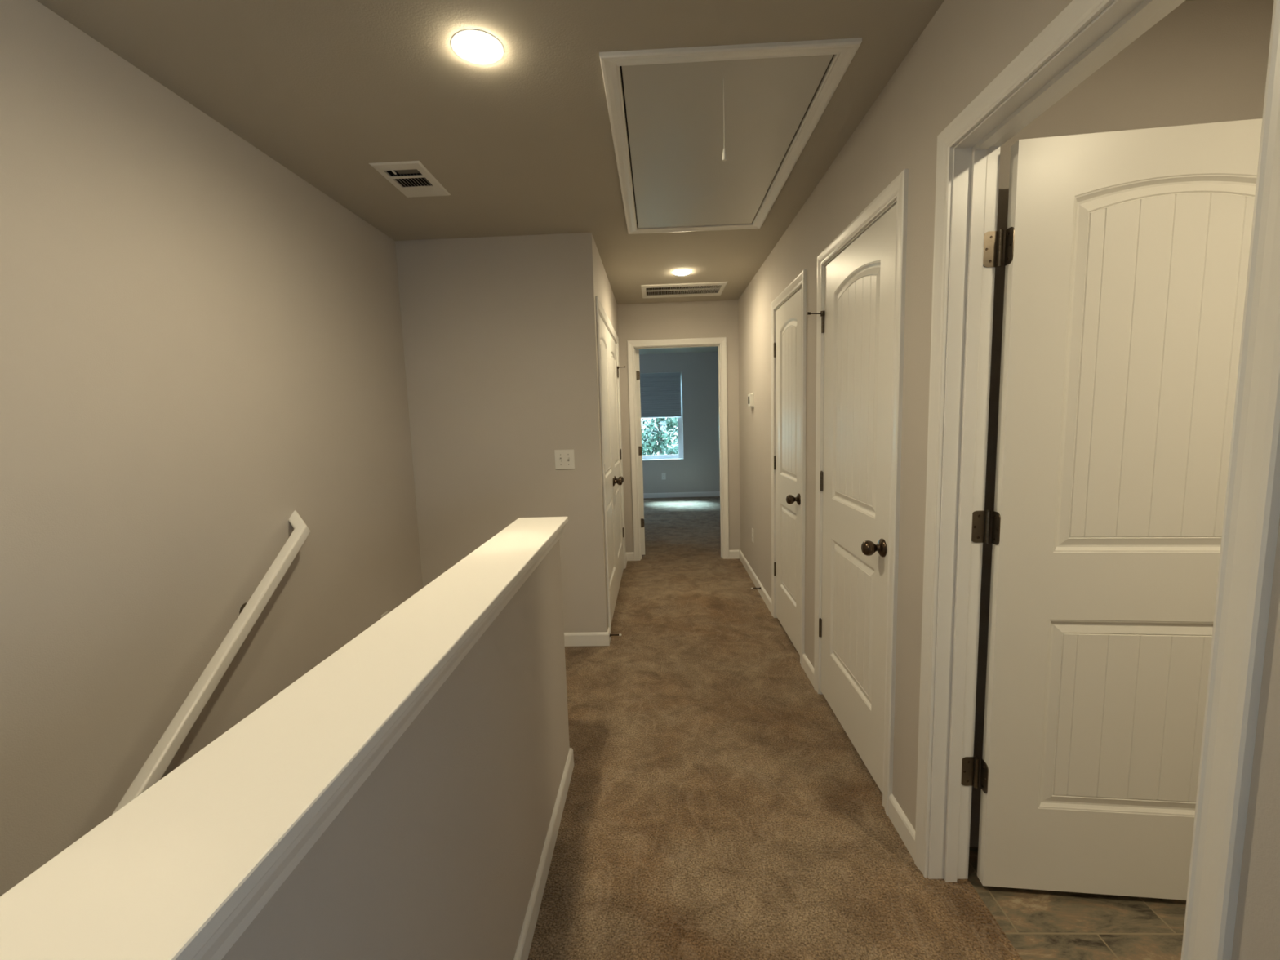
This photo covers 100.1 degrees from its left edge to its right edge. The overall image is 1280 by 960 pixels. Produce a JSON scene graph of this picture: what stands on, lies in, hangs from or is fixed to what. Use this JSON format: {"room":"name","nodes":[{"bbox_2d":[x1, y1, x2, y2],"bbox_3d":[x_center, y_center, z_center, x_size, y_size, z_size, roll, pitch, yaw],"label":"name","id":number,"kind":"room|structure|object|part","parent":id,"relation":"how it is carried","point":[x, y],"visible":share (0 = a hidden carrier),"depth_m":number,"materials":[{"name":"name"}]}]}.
{"room":"upstairs hallway","nodes":[
{"label":"upstairs hallway","id":0,"kind":"room"},
{"bbox_2d":[0,0,422,896],"bbox_3d":[-1.438,1.376,1.727,0.115,5.140,7.244,-2,7,2],"label":"wall","id":1,"kind":"structure","parent":0,"point":[202,346],"depth_m":1.58,"materials":[{"name":"beige paint"}]},
{"bbox_2d":[111,510,310,815],"bbox_3d":[-1.371,1.635,0.579,0.087,2.635,3.564,-2,7,2],"label":"handrail","id":2,"kind":"object","parent":1,"relation":"attached to","point":[157,763],"visible":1,"depth_m":1.67,"materials":[{"name":"white paint"}]},
{"bbox_2d":[381,610,388,617],"bbox_3d":[-1.353,0.763,2.854,0.007,0.114,0.070,-2,7,2],"label":"wall outlet","id":3,"kind":"object","parent":1,"relation":"attached to","point":[387,611],"visible":0.11,"depth_m":2.85,"materials":[{"name":"white plastic"}]},
{"bbox_2d":[222,539,569,959],"bbox_3d":[-0.381,2.238,0.276,0.125,3.700,4.000,-2,7,2],"label":"wall","id":4,"kind":"structure","parent":0,"point":[436,855],"depth_m":0.98,"materials":[{"name":"beige paint"}]},
{"bbox_2d":[0,516,568,959],"bbox_3d":[-0.438,0.415,0.081,0.193,0.072,4.035,-2,7,2],"label":"trim","id":5,"kind":"structure","parent":4,"relation":"on","point":[182,869],"depth_m":0.55,"materials":[{"name":"white paint"}]},
{"bbox_3d":[-0.436,0.425,0.074,0.163,0.053,4.019,-2,7,2],"label":"moulding","id":6,"kind":"part","parent":5,"relation":"part of","materials":[{"name":"white paint"}]},
{"bbox_2d":[513,747,573,959],"bbox_3d":[-0.402,1.352,0.178,0.137,0.083,4.012,-2,7,2],"label":"baseboard","id":7,"kind":"structure","parent":4,"relation":"attached to","point":[522,950],"depth_m":1.61,"materials":[{"name":"white paint"}]},
{"bbox_2d":[395,232,608,632],"bbox_3d":[-0.800,-0.172,3.258,1.132,2.460,0.118,-2,7,2],"label":"wall","id":8,"kind":"structure","parent":0,"point":[500,333],"depth_m":3.16,"materials":[{"name":"beige paint"}]},
{"bbox_2d":[554,449,574,469],"bbox_3d":[-0.448,-0.121,3.183,0.116,0.116,0.019,-2,7,2],"label":"light switch","id":9,"kind":"object","parent":8,"relation":"attached to","point":[564,459],"visible":1,"depth_m":3.19,"materials":[{"name":"white plastic"}]},
{"bbox_2d":[564,626,610,646],"bbox_3d":[-0.754,0.991,3.366,1.132,0.083,0.088,-2,7,2],"label":"baseboard","id":10,"kind":"structure","parent":8,"relation":"attached to","point":[597,638],"depth_m":3.31,"materials":[{"name":"white paint"}]},
{"bbox_2d":[609,633,621,636],"bbox_3d":[-0.151,0.968,3.348,0.074,0.018,0.018,-2,7,2],"label":"spring door stop","id":11,"kind":"object","parent":8,"relation":"attached to","point":[620,634],"visible":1,"depth_m":3.34,"materials":[{"name":"brown metal"}]},
{"bbox_2d":[594,241,626,552],"bbox_3d":[-0.261,-0.310,4.211,0.115,2.440,1.842,-2,7,2],"label":"wall","id":12,"kind":"structure","parent":0,"point":[604,292],"depth_m":3.79,"materials":[{"name":"beige paint"}]},
{"bbox_2d":[595,296,626,639],"bbox_3d":[-0.253,-0.129,4.095,0.130,2.106,1.655,-2,7,2],"label":"door frame","id":13,"kind":"structure","parent":12,"relation":"attached to","point":[600,311],"depth_m":3.35,"materials":[{"name":"white paint"}]},
{"bbox_2d":[599,315,622,625],"bbox_3d":[-0.198,-0.064,3.712,0.107,2.023,0.769,-2,7,2],"label":"door","id":14,"kind":"structure","parent":12,"relation":"in","point":[610,481],"depth_m":3.77,"materials":[{"name":"white paint"}]},
{"bbox_3d":[-0.167,0.013,4.045,0.072,0.065,0.065,-2,7,2],"label":"knob","id":15,"kind":"part","parent":14,"relation":"part of","materials":[{"name":"brown metal"}]},
{"bbox_2d":[608,330,625,591],"bbox_3d":[-0.172,-0.155,4.487,0.109,2.023,0.787,-2,7,2],"label":"door","id":16,"kind":"structure","parent":12,"relation":"in","point":[614,369],"depth_m":4.46,"materials":[{"name":"white paint"}]},
{"bbox_3d":[-0.163,-0.002,4.171,0.072,0.065,0.065,-2,7,2],"label":"knob","id":17,"kind":"part","parent":16,"relation":"part of","materials":[{"name":"brown metal"}]},
{"bbox_2d":[36,0,1192,354],"bbox_3d":[0.281,-1.593,3.448,6.200,0.250,11.465,-2,7,2],"label":"ceiling","id":18,"kind":"structure","parent":0,"point":[521,143],"depth_m":1.71,"materials":[{"name":"paint"}]},
{"bbox_2d":[368,160,450,197],"bbox_3d":[-0.985,-1.369,2.308,0.206,0.172,0.331,-2,7,2],"label":"ceiling vent","id":19,"kind":"object","parent":18,"relation":"in","point":[415,180],"visible":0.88,"depth_m":2.31,"materials":[{"name":"white metal"}]},
{"bbox_3d":[-0.966,-1.288,2.229,0.100,0.001,0.064,-2,7,2],"label":"damper plate","id":20,"kind":"part","parent":19,"relation":"part of","materials":[{"name":"grey metal"}]},
{"bbox_2d":[450,29,504,64],"bbox_3d":[-0.457,-1.210,1.512,0.144,0.016,0.144,-2,7,2],"label":"recessed light","id":21,"kind":"object","parent":18,"relation":"in","point":[472,46],"visible":1,"depth_m":1.49,"materials":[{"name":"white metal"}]},
{"bbox_2d":[457,34,497,63],"bbox_3d":[-0.457,-1.209,1.512,0.112,0.016,0.112,-2,7,2],"label":"diffuser","id":22,"kind":"object","parent":21,"relation":"attached to","point":[472,48],"depth_m":1.49,"materials":[{"name":"white plastic"}]},
{"bbox_2d":[671,268,693,275],"bbox_3d":[0.308,-1.515,3.927,0.156,0.016,0.156,-2,7,2],"label":"recessed light","id":23,"kind":"object","parent":18,"relation":"in","point":[677,272],"visible":1,"depth_m":3.90,"materials":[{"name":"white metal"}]},
{"bbox_2d":[673,270,690,275],"bbox_3d":[0.308,-1.515,3.927,0.124,0.016,0.124,-2,7,2],"label":"diffuser","id":24,"kind":"object","parent":23,"relation":"attached to","point":[680,273],"depth_m":3.90,"materials":[{"name":"white plastic"}]},
{"bbox_2d":[640,281,727,297],"bbox_3d":[0.357,-1.641,4.487,0.690,0.119,0.451,-2,7,2],"label":"ceiling vent","id":25,"kind":"object","parent":18,"relation":"in","point":[702,288],"visible":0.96,"depth_m":4.52,"materials":[{"name":"white metal"}]},
{"bbox_2d":[599,37,862,234],"bbox_3d":[0.281,-1.316,2.284,0.747,0.469,1.512,-2,7,2],"label":"attic hatch","id":26,"kind":"object","parent":18,"relation":"attached to","point":[710,129],"visible":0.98,"depth_m":1.93,"materials":[{"name":"white paint"}]},
{"bbox_3d":[0.264,-1.148,1.685,0.002,0.215,0.002,1,7,24],"label":"pull cord","id":27,"kind":"part","parent":26,"relation":"part of","materials":[{"name":"white fabric"}]},
{"bbox_3d":[0.267,-1.030,1.699,0.015,0.036,0.015,-2,7,2],"label":"cord pull","id":28,"kind":"part","parent":26,"relation":"part of","materials":[{"name":"white plastic"}]},
{"bbox_2d":[617,299,740,552],"bbox_3d":[1.026,-0.458,5.138,4.892,2.440,0.115,-2,7,2],"label":"wall","id":29,"kind":"structure","parent":0,"point":[713,318],"depth_m":5.00,"materials":[{"name":"beige paint"}]},
{"bbox_2d":[635,349,644,555],"bbox_3d":[-0.042,-0.292,5.638,0.179,2.019,0.844,-3,7,-7],"label":"door","id":30,"kind":"structure","parent":29,"relation":"in","point":[637,351],"depth_m":5.26,"materials":[{"name":"white paint"}]},
{"bbox_2d":[626,337,728,560],"bbox_3d":[0.376,-0.275,5.180,0.926,2.106,0.145,-2,7,2],"label":"door frame","id":31,"kind":"structure","parent":29,"relation":"attached to","point":[719,342],"depth_m":5.09,"materials":[{"name":"white paint"}]},
{"bbox_2d":[626,550,739,560],"bbox_3d":[0.413,0.737,5.234,1.104,0.083,0.012,-2,7,2],"label":"baseboard","id":32,"kind":"structure","parent":29,"relation":"attached to","point":[732,553],"depth_m":5.21,"materials":[{"name":"white paint"}]},
{"bbox_2d":[639,351,719,493],"bbox_3d":[0.205,-0.901,9.231,5.400,2.460,0.150,-2,7,2],"label":"wall","id":33,"kind":"structure","parent":0,"point":[699,470],"depth_m":9.13,"materials":[{"name":"beige paint"}]},
{"bbox_2d":[640,372,683,459],"bbox_3d":[0.275,-1.086,9.227,0.910,1.480,0.050,-2,7,2],"label":"window","id":34,"kind":"structure","parent":33,"relation":"in","point":[680,433],"depth_m":9.24,"materials":[{"name":"white plastic"}]},
{"bbox_2d":[640,372,681,417],"bbox_3d":[0.254,-1.439,9.124,0.882,0.740,0.043,-2,7,2],"label":"cellular shade","id":35,"kind":"object","parent":34,"relation":"attached to","point":[660,393],"visible":0.65,"depth_m":9.11,"materials":[{"name":"grey fabric"}]},
{"bbox_3d":[0.243,-1.786,9.084,0.882,0.040,0.043,-2,7,2],"label":"head rail","id":36,"kind":"part","parent":35,"relation":"part of","materials":[{"name":"grey fabric"}]},
{"bbox_3d":[0.265,-1.081,9.167,0.878,0.020,0.032,-2,7,2],"label":"rail","id":37,"kind":"part","parent":35,"relation":"part of","materials":[{"name":"grey fabric"}]},
{"bbox_3d":[0.285,-0.750,9.258,0.820,0.715,0.018,-2,7,2],"label":"sash","id":38,"kind":"part","parent":34,"relation":"part of","materials":[{"name":"white plastic"}]},
{"bbox_2d":[642,458,684,460],"bbox_3d":[0.295,-0.349,9.244,0.910,0.016,0.088,-2,7,2],"label":"window sill","id":39,"kind":"structure","parent":33,"relation":"attached to","point":[654,459],"depth_m":9.20,"materials":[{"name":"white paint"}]},
{"bbox_2d":[662,472,666,479],"bbox_3d":[0.410,-0.064,9.244,0.070,0.114,0.007,-2,7,2],"label":"wall outlet","id":40,"kind":"object","parent":33,"relation":"attached to","point":[664,474],"visible":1,"depth_m":9.24,"materials":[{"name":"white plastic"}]},
{"bbox_2d":[643,491,719,497],"bbox_3d":[0.238,0.269,9.286,5.400,0.083,0.012,-2,7,2],"label":"baseboard","id":41,"kind":"structure","parent":33,"relation":"attached to","point":[704,493],"depth_m":9.26,"materials":[{"name":"white paint"}]},
{"bbox_2d":[527,496,1186,959],"bbox_3d":[0.362,1.075,3.742,6.000,0.240,11.200,-2,7,2],"label":"floor","id":42,"kind":"structure","parent":0,"point":[717,806],"depth_m":1.82,"materials":[{"name":"brown carpet"}]},
{"bbox_2d":[737,0,1279,959],"bbox_3d":[0.884,-0.024,1.545,0.115,2.460,7.129,-2,7,2],"label":"wall","id":43,"kind":"structure","parent":0,"point":[966,45],"depth_m":1.63,"materials":[{"name":"beige paint"}]},
{"bbox_2d":[747,391,754,408],"bbox_3d":[0.891,-0.640,4.308,0.034,0.122,0.124,-2,7,2],"label":"thermostat","id":44,"kind":"object","parent":43,"relation":"attached to","point":[750,397],"visible":1,"depth_m":4.26,"materials":[{"name":"white plastic"}]},
{"bbox_3d":[0.905,-0.641,4.308,0.006,0.122,0.124,-2,7,2],"label":"plate","id":45,"kind":"part","parent":44,"relation":"part of","materials":[{"name":"white plastic"}]},
{"bbox_2d":[751,528,753,542],"bbox_3d":[0.940,0.463,4.477,0.007,0.114,0.070,-2,7,2],"label":"wall outlet","id":46,"kind":"object","parent":43,"relation":"attached to","point":[752,528],"visible":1,"depth_m":4.46,"materials":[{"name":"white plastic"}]},
{"bbox_2d":[773,288,801,654],"bbox_3d":[0.869,-0.038,3.224,0.107,2.019,0.668,-2,7,2],"label":"door","id":47,"kind":"structure","parent":43,"relation":"in","point":[788,344],"depth_m":3.21,"materials":[{"name":"white paint"}]},
{"bbox_3d":[0.846,0.108,2.970,0.072,0.065,0.065,-2,7,2],"label":"knob","id":48,"kind":"part","parent":47,"relation":"part of","materials":[{"name":"brown metal"}]},
{"bbox_2d":[770,269,806,666],"bbox_3d":[0.935,-0.063,3.216,0.130,2.106,0.787,-2,7,2],"label":"door frame","id":49,"kind":"structure","parent":43,"relation":"attached to","point":[800,282],"depth_m":2.93,"materials":[{"name":"white paint"}]},
{"bbox_2d":[739,550,915,860],"bbox_3d":[0.856,1.138,1.682,0.012,0.083,7.129,-2,7,2],"label":"baseboard","id":50,"kind":"structure","parent":43,"relation":"attached to","point":[900,820],"depth_m":1.82,"materials":[{"name":"white paint"}]},
{"bbox_2d":[807,204,896,793],"bbox_3d":[0.834,0.085,2.178,0.109,2.019,0.777,-2,7,2],"label":"door","id":51,"kind":"structure","parent":43,"relation":"in","point":[857,318],"depth_m":2.09,"materials":[{"name":"white paint"}]},
{"bbox_3d":[0.811,0.237,1.870,0.072,0.065,0.065,-2,7,2],"label":"knob","id":52,"kind":"part","parent":51,"relation":"part of","materials":[{"name":"brown metal"}]},
{"bbox_2d":[813,168,908,815],"bbox_3d":[0.900,0.061,2.162,0.130,2.106,0.878,-2,7,2],"label":"door frame","id":53,"kind":"structure","parent":43,"relation":"attached to","point":[896,193],"depth_m":1.80,"materials":[{"name":"white paint"}]},
{"bbox_2d":[914,0,1279,959],"bbox_3d":[0.874,0.174,1.110,0.145,2.128,0.897,-2,7,2],"label":"door frame","id":54,"kind":"structure","parent":43,"relation":"attached to","point":[1086,35],"depth_m":1.09,"materials":[{"name":"white paint"}]},
{"bbox_3d":[0.878,0.215,1.115,0.034,2.045,0.730,-2,7,2],"label":"door stop moulding","id":55,"kind":"part","parent":54,"relation":"part of","materials":[{"name":"white paint"}]},
{"bbox_2d":[961,118,1262,900],"bbox_3d":[1.298,0.161,1.406,0.790,2.019,0.179,-1,7,7],"label":"door","id":56,"kind":"structure","parent":43,"relation":"in","point":[1126,252],"depth_m":1.39,"materials":[{"name":"white paint"}]},
{"bbox_2d":[969,0,1274,846],"bbox_3d":[2.100,-0.061,1.587,2.314,2.470,0.100,-2,7,2],"label":"wall","id":57,"kind":"structure","parent":0,"point":[1205,61],"depth_m":1.44,"materials":[{"name":"beige paint"}]},
{"label":"outside","id":58,"kind":"structure","parent":0,"visible":0},
{"bbox_2d":[640,417,678,454],"bbox_3d":[0.829,-1.473,24.381,60.000,6.107,30.000,-2,7,2],"label":"ground","id":59,"kind":"structure","parent":58,"point":[643,426],"depth_m":28.87,"materials":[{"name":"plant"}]},
{"bbox_2d":[640,417,678,455],"bbox_3d":[0.537,-2.713,19.857,2.227,6.854,3.306,-7,9,-39],"label":"tree","id":60,"kind":"object","parent":59,"relation":"on","point":[649,443],"visible":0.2,"depth_m":19.61,"materials":[{"name":"green plant"}]}
]}

